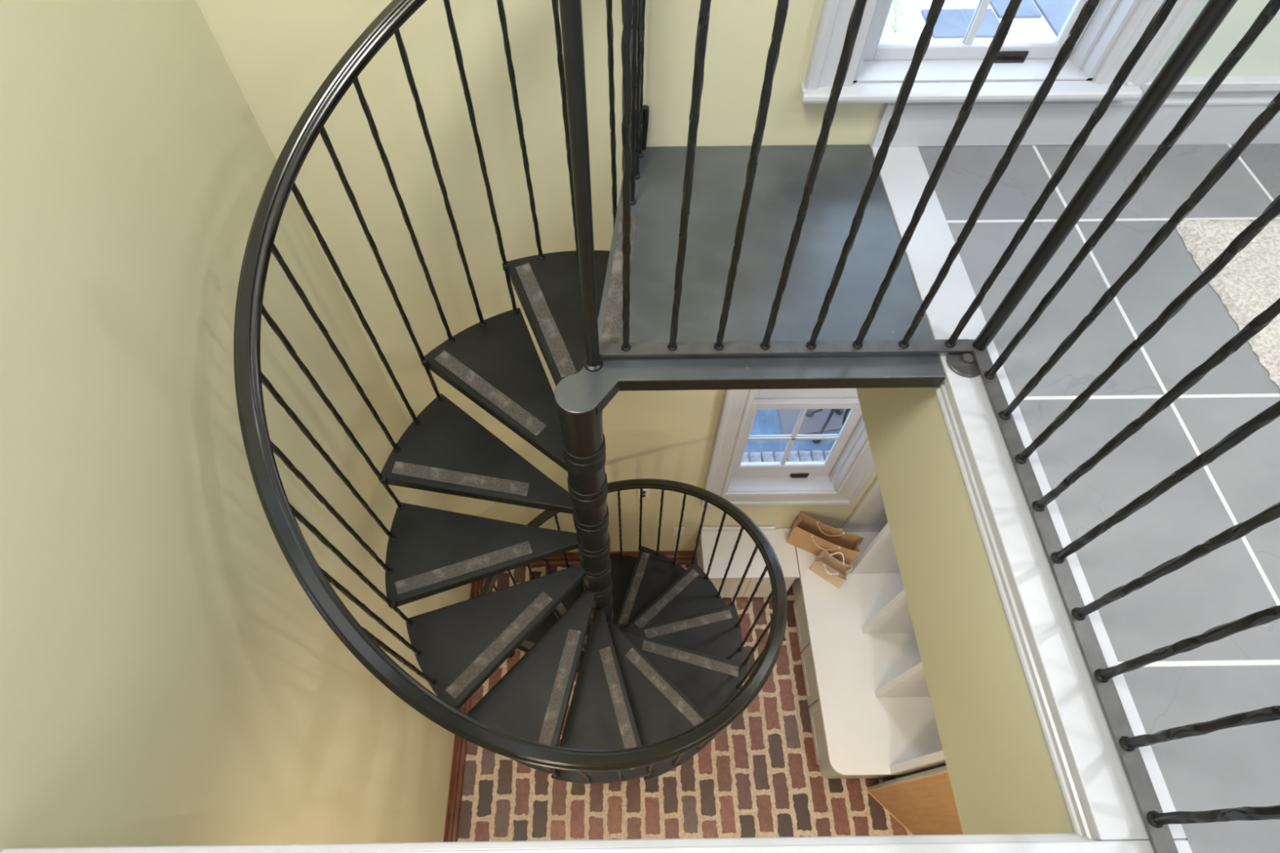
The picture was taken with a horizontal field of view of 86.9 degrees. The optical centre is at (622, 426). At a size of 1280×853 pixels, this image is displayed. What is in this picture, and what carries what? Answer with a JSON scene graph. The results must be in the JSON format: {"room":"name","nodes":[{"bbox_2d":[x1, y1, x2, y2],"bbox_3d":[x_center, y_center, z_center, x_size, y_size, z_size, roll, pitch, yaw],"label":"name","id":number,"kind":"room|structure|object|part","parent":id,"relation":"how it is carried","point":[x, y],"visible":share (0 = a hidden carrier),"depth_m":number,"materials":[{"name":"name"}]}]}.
{"room":"spiral stairwell","nodes":[
{"label":"spiral stairwell","id":0,"kind":"room"},
{"bbox_2d":[0,0,471,852],"bbox_3d":[-1.159,0.948,1.686,0.175,6.412,3.512,-1,58,0],"label":"wall","id":1,"kind":"structure","parent":0,"point":[168,677],"depth_m":1.60,"materials":[{"name":"yellow paint"}]},
{"bbox_2d":[443,578,484,841],"bbox_3d":[-1.036,2.389,4.132,0.058,0.135,3.362,-1,58,0],"label":"baseboard","id":2,"kind":"structure","parent":1,"relation":"attached to","point":[452,815],"depth_m":4.24,"materials":[{"name":"brown wood"}]},
{"bbox_2d":[457,557,911,841],"bbox_3d":[0.482,2.439,4.247,3.095,0.120,3.362,-1,58,0],"label":"floor","id":3,"kind":"structure","parent":0,"point":[760,775],"depth_m":4.27,"materials":[{"name":"brick"}]},
{"bbox_2d":[233,0,945,783],"bbox_3d":[-0.038,0.546,2.796,1.649,4.352,1.678,-1,58,0],"label":"spiral staircase","id":4,"kind":"structure","parent":3,"relation":"on","point":[661,669],"depth_m":2.05,"materials":[{"name":"black metal"}]},
{"bbox_3d":[-0.789,1.288,4.263,0.080,1.081,0.080,-1,58,0],"label":"newel post","id":5,"kind":"part","parent":4,"relation":"part of","materials":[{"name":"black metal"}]},
{"bbox_2d":[630,0,648,205],"bbox_3d":[0.040,-1.013,1.627,0.053,0.964,0.285,5,58,3],"label":"guard","id":6,"kind":"object","parent":4,"relation":"on","point":[640,113],"visible":0.89,"depth_m":1.79,"materials":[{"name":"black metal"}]},
{"bbox_2d":[696,525,799,597],"bbox_3d":[0.854,0.975,4.752,0.630,0.577,0.346,-1,58,0],"label":"bench","id":7,"kind":"object","parent":3,"relation":"on","point":[785,553],"visible":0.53,"depth_m":4.56,"materials":[{"name":"white paint"}]},
{"bbox_3d":[0.705,1.112,4.669,0.285,0.392,0.010,-1,58,0],"label":"door","id":8,"kind":"part","parent":7,"relation":"part of","materials":[{"name":"white paint"}]},
{"bbox_3d":[1.005,1.108,4.671,0.285,0.392,0.010,-1,58,0],"label":"door","id":9,"kind":"part","parent":7,"relation":"part of","materials":[{"name":"white paint"}]},
{"bbox_2d":[791,476,946,778],"bbox_3d":[1.568,1.036,3.759,0.776,2.192,1.515,-1,58,0],"label":"storage bench","id":10,"kind":"object","parent":3,"relation":"on","point":[871,712],"visible":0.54,"depth_m":4.14,"materials":[{"name":"white paint"}]},
{"bbox_3d":[1.214,1.300,4.544,0.006,0.362,0.330,-1,58,0],"label":"door frame","id":11,"kind":"part","parent":10,"relation":"part of","materials":[{"name":"grey paint"}]},
{"bbox_3d":[1.222,1.300,4.544,0.010,0.362,0.330,-1,58,0],"label":"door","id":12,"kind":"part","parent":10,"relation":"part of","materials":[{"name":"grey paint"}]},
{"bbox_3d":[1.218,1.592,4.361,0.006,0.362,0.330,-1,58,0],"label":"door frame","id":13,"kind":"part","parent":10,"relation":"part of","materials":[{"name":"grey paint"}]},
{"bbox_3d":[1.226,1.592,4.361,0.010,0.362,0.330,-1,58,0],"label":"door","id":14,"kind":"part","parent":10,"relation":"part of","materials":[{"name":"grey paint"}]},
{"bbox_3d":[1.222,1.885,4.178,0.006,0.362,0.330,-1,58,0],"label":"door frame","id":15,"kind":"part","parent":10,"relation":"part of","materials":[{"name":"grey paint"}]},
{"bbox_3d":[1.231,1.884,4.178,0.010,0.362,0.330,-1,58,0],"label":"door","id":16,"kind":"part","parent":10,"relation":"part of","materials":[{"name":"grey paint"}]},
{"bbox_2d":[786,511,863,564],"bbox_3d":[1.318,0.756,4.429,0.426,0.286,0.136,22,61,13],"label":"paper bag","id":17,"kind":"object","parent":10,"relation":"on","point":[808,534],"visible":0.96,"depth_m":4.41,"materials":[{"name":"brown paper"}]},
{"bbox_3d":[1.299,0.790,4.408,0.426,0.286,0.020,22,61,13],"label":"panel","id":18,"kind":"part","parent":17,"relation":"part of","materials":[{"name":"paper"}]},
{"bbox_3d":[1.293,0.757,4.335,0.189,0.094,0.022,22,61,13],"label":"handle","id":19,"kind":"part","parent":17,"relation":"part of","materials":[{"name":"fabric"}]},
{"bbox_3d":[1.338,0.677,4.385,0.189,0.094,0.022,22,61,13],"label":"handle","id":20,"kind":"part","parent":17,"relation":"part of","materials":[{"name":"fabric"}]},
{"bbox_3d":[1.345,0.708,4.459,0.425,0.286,0.012,22,61,13],"label":"panel","id":21,"kind":"part","parent":17,"relation":"part of","materials":[{"name":"paper"}]},
{"bbox_2d":[809,547,853,588],"bbox_3d":[1.351,0.918,4.374,0.222,0.208,0.176,33,64,19],"label":"paper bag","id":22,"kind":"object","parent":10,"relation":"on","point":[835,571],"visible":1,"depth_m":4.39,"materials":[{"name":"brown paper"}]},
{"bbox_3d":[1.322,0.959,4.367,0.221,0.176,0.020,33,64,19],"label":"panel","id":23,"kind":"part","parent":22,"relation":"part of","materials":[{"name":"paper"}]},
{"bbox_3d":[1.316,0.916,4.286,0.106,0.058,0.062,33,64,19],"label":"handle","id":24,"kind":"part","parent":22,"relation":"part of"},
{"bbox_3d":[1.383,0.890,4.410,0.220,0.176,0.012,33,64,19],"label":"panel","id":25,"kind":"part","parent":22,"relation":"part of","materials":[{"name":"paper"}]},
{"bbox_3d":[1.391,0.832,4.338,0.106,0.058,0.042,33,64,19],"label":"handle","id":26,"kind":"part","parent":22,"relation":"part of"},
{"bbox_2d":[866,765,962,835],"bbox_3d":[1.773,2.013,3.407,0.036,1.750,0.646,-40,66,-22],"label":"door","id":27,"kind":"structure","parent":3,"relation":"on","point":[923,802],"depth_m":3.71,"materials":[{"name":"beige wood"}]},
{"bbox_2d":[195,0,1279,557],"bbox_3d":[1.106,-0.652,2.681,4.750,6.412,0.200,-1,58,0],"label":"wall","id":28,"kind":"structure","parent":0,"point":[279,54],"depth_m":2.08,"materials":[{"name":"yellow paint"}]},
{"bbox_2d":[522,550,694,566],"bbox_3d":[-0.245,0.979,5.013,1.564,0.135,0.058,-1,58,0],"label":"baseboard","id":29,"kind":"structure","parent":28,"relation":"attached to","point":[683,557],"depth_m":4.99,"materials":[{"name":"brown wood"}]},
{"bbox_2d":[636,488,649,497],"bbox_3d":[0.129,0.411,4.159,0.074,0.116,0.009,-1,58,0],"label":"wall outlet","id":30,"kind":"object","parent":28,"relation":"attached to","point":[646,491],"visible":0.77,"depth_m":4.15,"materials":[{"name":"white plastic"}]},
{"bbox_2d":[672,527,684,534],"bbox_3d":[0.387,0.721,4.660,0.074,0.116,0.010,-1,58,0],"label":"wall outlet","id":31,"kind":"object","parent":28,"relation":"attached to","point":[675,531],"visible":0.71,"depth_m":4.65,"materials":[{"name":"white plastic"}]},
{"bbox_2d":[701,525,775,531],"bbox_3d":[0.790,0.694,4.613,0.506,0.044,0.016,-1,58,0],"label":"backsplash","id":32,"kind":"structure","parent":28,"relation":"attached to","point":[769,527],"depth_m":4.60,"materials":[{"name":"white paint"}]},
{"bbox_2d":[700,388,875,506],"bbox_3d":[0.972,-0.061,3.585,0.961,1.742,0.229,-1,58,0],"label":"window","id":33,"kind":"structure","parent":28,"relation":"in","point":[762,483],"depth_m":3.90,"materials":[{"name":"white paint"}]},
{"bbox_3d":[0.972,0.078,3.879,0.627,0.810,0.032,-1,58,0],"label":"sash","id":34,"kind":"part","parent":33,"relation":"part of","materials":[{"name":"white paint"}]},
{"bbox_3d":[1.099,0.302,4.191,0.116,0.030,0.020,-1,58,0],"label":"handle","id":35,"kind":"part","parent":33,"relation":"part of","materials":[{"name":"brown metal"}]},
{"bbox_3d":[0.970,-0.324,3.304,0.627,0.654,0.032,-1,58,0],"label":"sash","id":36,"kind":"part","parent":33,"relation":"part of","materials":[{"name":"white paint"}]},
{"bbox_2d":[798,0,1201,103],"bbox_3d":[0.998,-1.455,1.332,0.976,1.584,0.259,-1,58,0],"label":"window","id":37,"kind":"structure","parent":28,"relation":"in","point":[877,71],"depth_m":1.92,"materials":[{"name":"white paint"}]},
{"bbox_3d":[0.994,-0.980,1.953,0.962,0.028,0.114,-1,58,0],"label":"sill","id":38,"kind":"part","parent":37,"relation":"part of","materials":[{"name":"white paint"}]},
{"bbox_3d":[1.003,-1.288,1.698,0.633,0.718,0.032,-1,58,0],"label":"sash","id":39,"kind":"part","parent":37,"relation":"part of","materials":[{"name":"white paint"}]},
{"bbox_3d":[1.002,-1.447,1.406,0.695,1.446,0.194,-1,58,0],"label":"frame","id":40,"kind":"part","parent":37,"relation":"part of","materials":[{"name":"white paint"}]},
{"bbox_3d":[1.129,-1.082,1.980,0.116,0.030,0.020,-1,58,0],"label":"handle","id":41,"kind":"part","parent":37,"relation":"part of","materials":[{"name":"brown metal"}]},
{"bbox_2d":[871,75,1279,146],"bbox_3d":[2.079,-0.943,2.022,2.603,0.209,0.030,-1,58,0],"label":"baseboard","id":42,"kind":"structure","parent":28,"relation":"attached to","point":[1238,100],"depth_m":2.03,"materials":[{"name":"white paint"}]},
{"bbox_2d":[744,409,840,462],"bbox_3d":[1.465,-0.605,6.297,5.400,0.008,3.528,-1,58,0],"label":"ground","id":43,"kind":"structure","parent":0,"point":[766,422],"depth_m":5.84,"materials":[{"name":"grey concrete"}]},
{"bbox_2d":[741,452,749,462],"bbox_3d":[1.022,0.273,5.725,0.100,0.030,0.124,0,58,0],"label":"brick","id":44,"kind":"object","parent":43,"relation":"on","point":[745,458],"visible":0.26,"depth_m":5.71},
{"bbox_2d":[749,452,761,462],"bbox_3d":[1.128,0.271,5.726,0.100,0.030,0.124,1,58,1],"label":"brick","id":45,"kind":"object","parent":43,"relation":"on","point":[753,456],"visible":0.56,"depth_m":5.72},
{"bbox_2d":[760,451,774,462],"bbox_3d":[1.234,0.266,5.729,0.100,0.030,0.124,-2,58,-1],"label":"brick","id":46,"kind":"object","parent":43,"relation":"on","point":[766,456],"visible":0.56,"depth_m":5.72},
{"bbox_2d":[773,451,786,462],"bbox_3d":[1.340,0.268,5.727,0.100,0.030,0.124,0,58,0],"label":"brick","id":47,"kind":"object","parent":43,"relation":"on","point":[778,455],"visible":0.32,"depth_m":5.72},
{"bbox_2d":[786,450,799,462],"bbox_3d":[1.446,0.262,5.731,0.100,0.030,0.124,-2,58,-1],"label":"brick","id":48,"kind":"object","parent":43,"relation":"on","point":[793,456],"visible":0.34,"depth_m":5.72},
{"bbox_2d":[798,450,812,462],"bbox_3d":[1.552,0.261,5.731,0.100,0.030,0.124,0,58,0],"label":"brick","id":49,"kind":"object","parent":43,"relation":"on","point":[804,455],"visible":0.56,"depth_m":5.72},
{"bbox_2d":[777,408,852,435],"bbox_3d":[2.093,-0.759,6.374,1.540,0.022,2.000,-1,58,0],"label":"paving slab","id":50,"kind":"object","parent":43,"relation":"on","point":[788,418],"visible":0.06,"depth_m":5.92,"materials":[{"name":"grey concrete"}]},
{"bbox_2d":[805,408,850,443],"bbox_3d":[1.793,-0.172,5.646,0.350,0.610,0.350,-5,58,-3],"label":"stool","id":51,"kind":"object","parent":50,"relation":"on","point":[810,412],"visible":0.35,"depth_m":5.77,"materials":[{"name":"paint"}]},
{"bbox_3d":[1.687,-0.244,5.696,0.124,0.562,0.028,35,64,20],"label":"leg","id":52,"kind":"part","parent":51,"relation":"part of","materials":[{"name":"paint"}]},
{"bbox_3d":[1.706,-0.080,5.593,0.028,0.562,0.124,35,64,20],"label":"leg","id":53,"kind":"part","parent":51,"relation":"part of","materials":[{"name":"paint"}]},
{"bbox_3d":[1.900,-0.096,5.603,0.124,0.562,0.028,35,64,20],"label":"leg","id":54,"kind":"part","parent":51,"relation":"part of","materials":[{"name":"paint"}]},
{"bbox_2d":[810,450,824,461],"bbox_3d":[1.658,0.256,5.734,0.100,0.030,0.124,1,58,1],"label":"brick","id":55,"kind":"object","parent":43,"relation":"on","point":[816,455],"visible":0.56,"depth_m":5.72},
{"bbox_2d":[822,450,830,461],"bbox_3d":[1.764,0.256,5.734,0.100,0.030,0.124,0,58,0],"label":"brick","id":56,"kind":"object","parent":43,"relation":"on","point":[825,452],"visible":0.29,"depth_m":5.74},
{"bbox_2d":[856,380,1119,840],"bbox_3d":[0.863,0.110,1.837,0.120,0.543,1.982,-1,58,0],"label":"wall header","id":57,"kind":"structure","parent":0,"point":[1002,777],"depth_m":1.62,"materials":[{"name":"yellow paint"}]},
{"bbox_2d":[935,383,1102,840],"bbox_3d":[0.797,0.314,1.424,0.020,0.060,0.967,-1,58,0],"label":"trim","id":58,"kind":"structure","parent":57,"relation":"attached to","point":[1073,806],"depth_m":1.36,"materials":[{"name":"white paint"}]},
{"bbox_2d":[870,144,1186,840],"bbox_3d":[0.859,-0.093,1.629,0.145,0.024,1.857,-1,58,0],"label":"trim","id":59,"kind":"structure","parent":57,"relation":"on","point":[1111,810],"depth_m":1.40,"materials":[{"name":"white paint"}]},
{"bbox_2d":[559,0,1279,852],"bbox_3d":[0.407,0.123,0.905,0.991,0.979,1.381,-1,58,0],"label":"guard railing","id":60,"kind":"object","parent":59,"relation":"on","point":[967,357],"visible":1,"depth_m":1.17,"materials":[{"name":"metal"}]},
{"bbox_3d":[-0.072,-0.406,1.257,0.048,0.946,0.048,-1,58,0],"label":"newel post","id":61,"kind":"part","parent":60,"relation":"part of","materials":[{"name":"black metal"}]},
{"bbox_3d":[0.396,-0.193,1.651,0.914,0.008,0.036,-1,58,0],"label":"rail","id":62,"kind":"part","parent":60,"relation":"part of","materials":[{"name":"metal"}]},
{"bbox_3d":[0.878,0.368,1.298,0.035,0.008,1.372,-1,58,0],"label":"rail","id":63,"kind":"part","parent":60,"relation":"part of","materials":[{"name":"metal"}]},
{"bbox_3d":[0.870,-0.442,1.259,0.033,0.917,0.033,-1,58,0],"label":"newel post","id":64,"kind":"part","parent":60,"relation":"part of","materials":[{"name":"black metal"}]},
{"bbox_2d":[917,143,1279,852],"bbox_3d":[1.169,0.906,1.062,4.475,0.120,4.162,-1,58,0],"label":"floor","id":65,"kind":"structure","parent":0,"point":[1237,673],"depth_m":1.55,"materials":[{"name":"grey tile"}]},
{"bbox_2d":[1175,219,1279,388],"bbox_3d":[2.332,0.182,1.425,1.539,0.024,1.858,-1,58,0],"label":"shag rug","id":66,"kind":"object","parent":65,"relation":"on","point":[1249,284],"visible":0.85,"depth_m":1.79,"materials":[{"name":"beige carpet"}]},
{"bbox_3d":[-0.128,0.916,1.334,1.885,0.543,0.126,-1,58,0],"label":"wall","id":67,"kind":"structure","parent":0,"visible":0},
{"bbox_2d":[0,832,1095,852],"bbox_3d":[-0.129,0.726,1.168,1.885,0.060,0.020,-1,58,0],"label":"trim","id":68,"kind":"structure","parent":67,"relation":"attached to","point":[1054,837],"depth_m":1.16,"materials":[{"name":"white paint"}]},
{"bbox_2d":[273,839,1192,852],"bbox_3d":[-0.063,0.766,1.094,2.015,0.024,0.143,-1,58,0],"label":"trim","id":69,"kind":"structure","parent":67,"relation":"on","point":[1183,846],"depth_m":1.12,"materials":[{"name":"white paint"}]},
{"label":"outside","id":70,"kind":"structure","parent":0,"visible":0},
{"bbox_2d":[880,0,1057,42],"bbox_3d":[6.840,-9.255,11.819,26.000,0.200,23.938,-1,58,0],"label":"floor","id":71,"kind":"structure","parent":70,"point":[913,22],"depth_m":9.47,"materials":[{"name":"white"}]},
{"bbox_2d":[885,0,903,34],"bbox_3d":[3.741,-5.676,9.308,0.275,0.285,0.574,-1,58,0],"label":"plant","id":72,"kind":"object","parent":71,"relation":"on","point":[894,2],"visible":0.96,"depth_m":9.31,"materials":[{"name":"green plant"}]},
{"bbox_3d":[3.763,-5.691,9.325,0.031,0.270,0.456,-1,58,0],"label":"stem","id":73,"kind":"part","parent":72,"relation":"part of","materials":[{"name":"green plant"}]},
{"bbox_2d":[920,8,999,38],"bbox_3d":[4.743,-5.622,9.409,1.000,0.040,0.700,-1,58,0],"label":"paving slab","id":74,"kind":"object","parent":71,"relation":"on","point":[950,23],"visible":0.76,"depth_m":9.36,"materials":[{"name":"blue stone"}]},
{"bbox_2d":[989,0,1041,18],"bbox_3d":[5.585,-6.162,9.745,0.600,0.040,0.950,-1,58,0],"label":"paving slab","id":75,"kind":"object","parent":71,"relation":"on","point":[1027,8],"visible":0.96,"depth_m":9.58,"materials":[{"name":"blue stone"}]},
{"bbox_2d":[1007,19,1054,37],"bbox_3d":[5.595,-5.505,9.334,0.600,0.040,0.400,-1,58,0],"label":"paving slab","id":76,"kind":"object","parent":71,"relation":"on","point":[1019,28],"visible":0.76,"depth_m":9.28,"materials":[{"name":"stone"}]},
{"bbox_2d":[1033,0,1076,36],"bbox_3d":[6.614,-5.878,9.564,1.350,0.040,1.250,-1,58,0],"label":"paving slab","id":77,"kind":"object","parent":71,"relation":"on","point":[1055,12],"visible":0.13,"depth_m":9.54,"materials":[{"name":"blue stone"}]}
]}

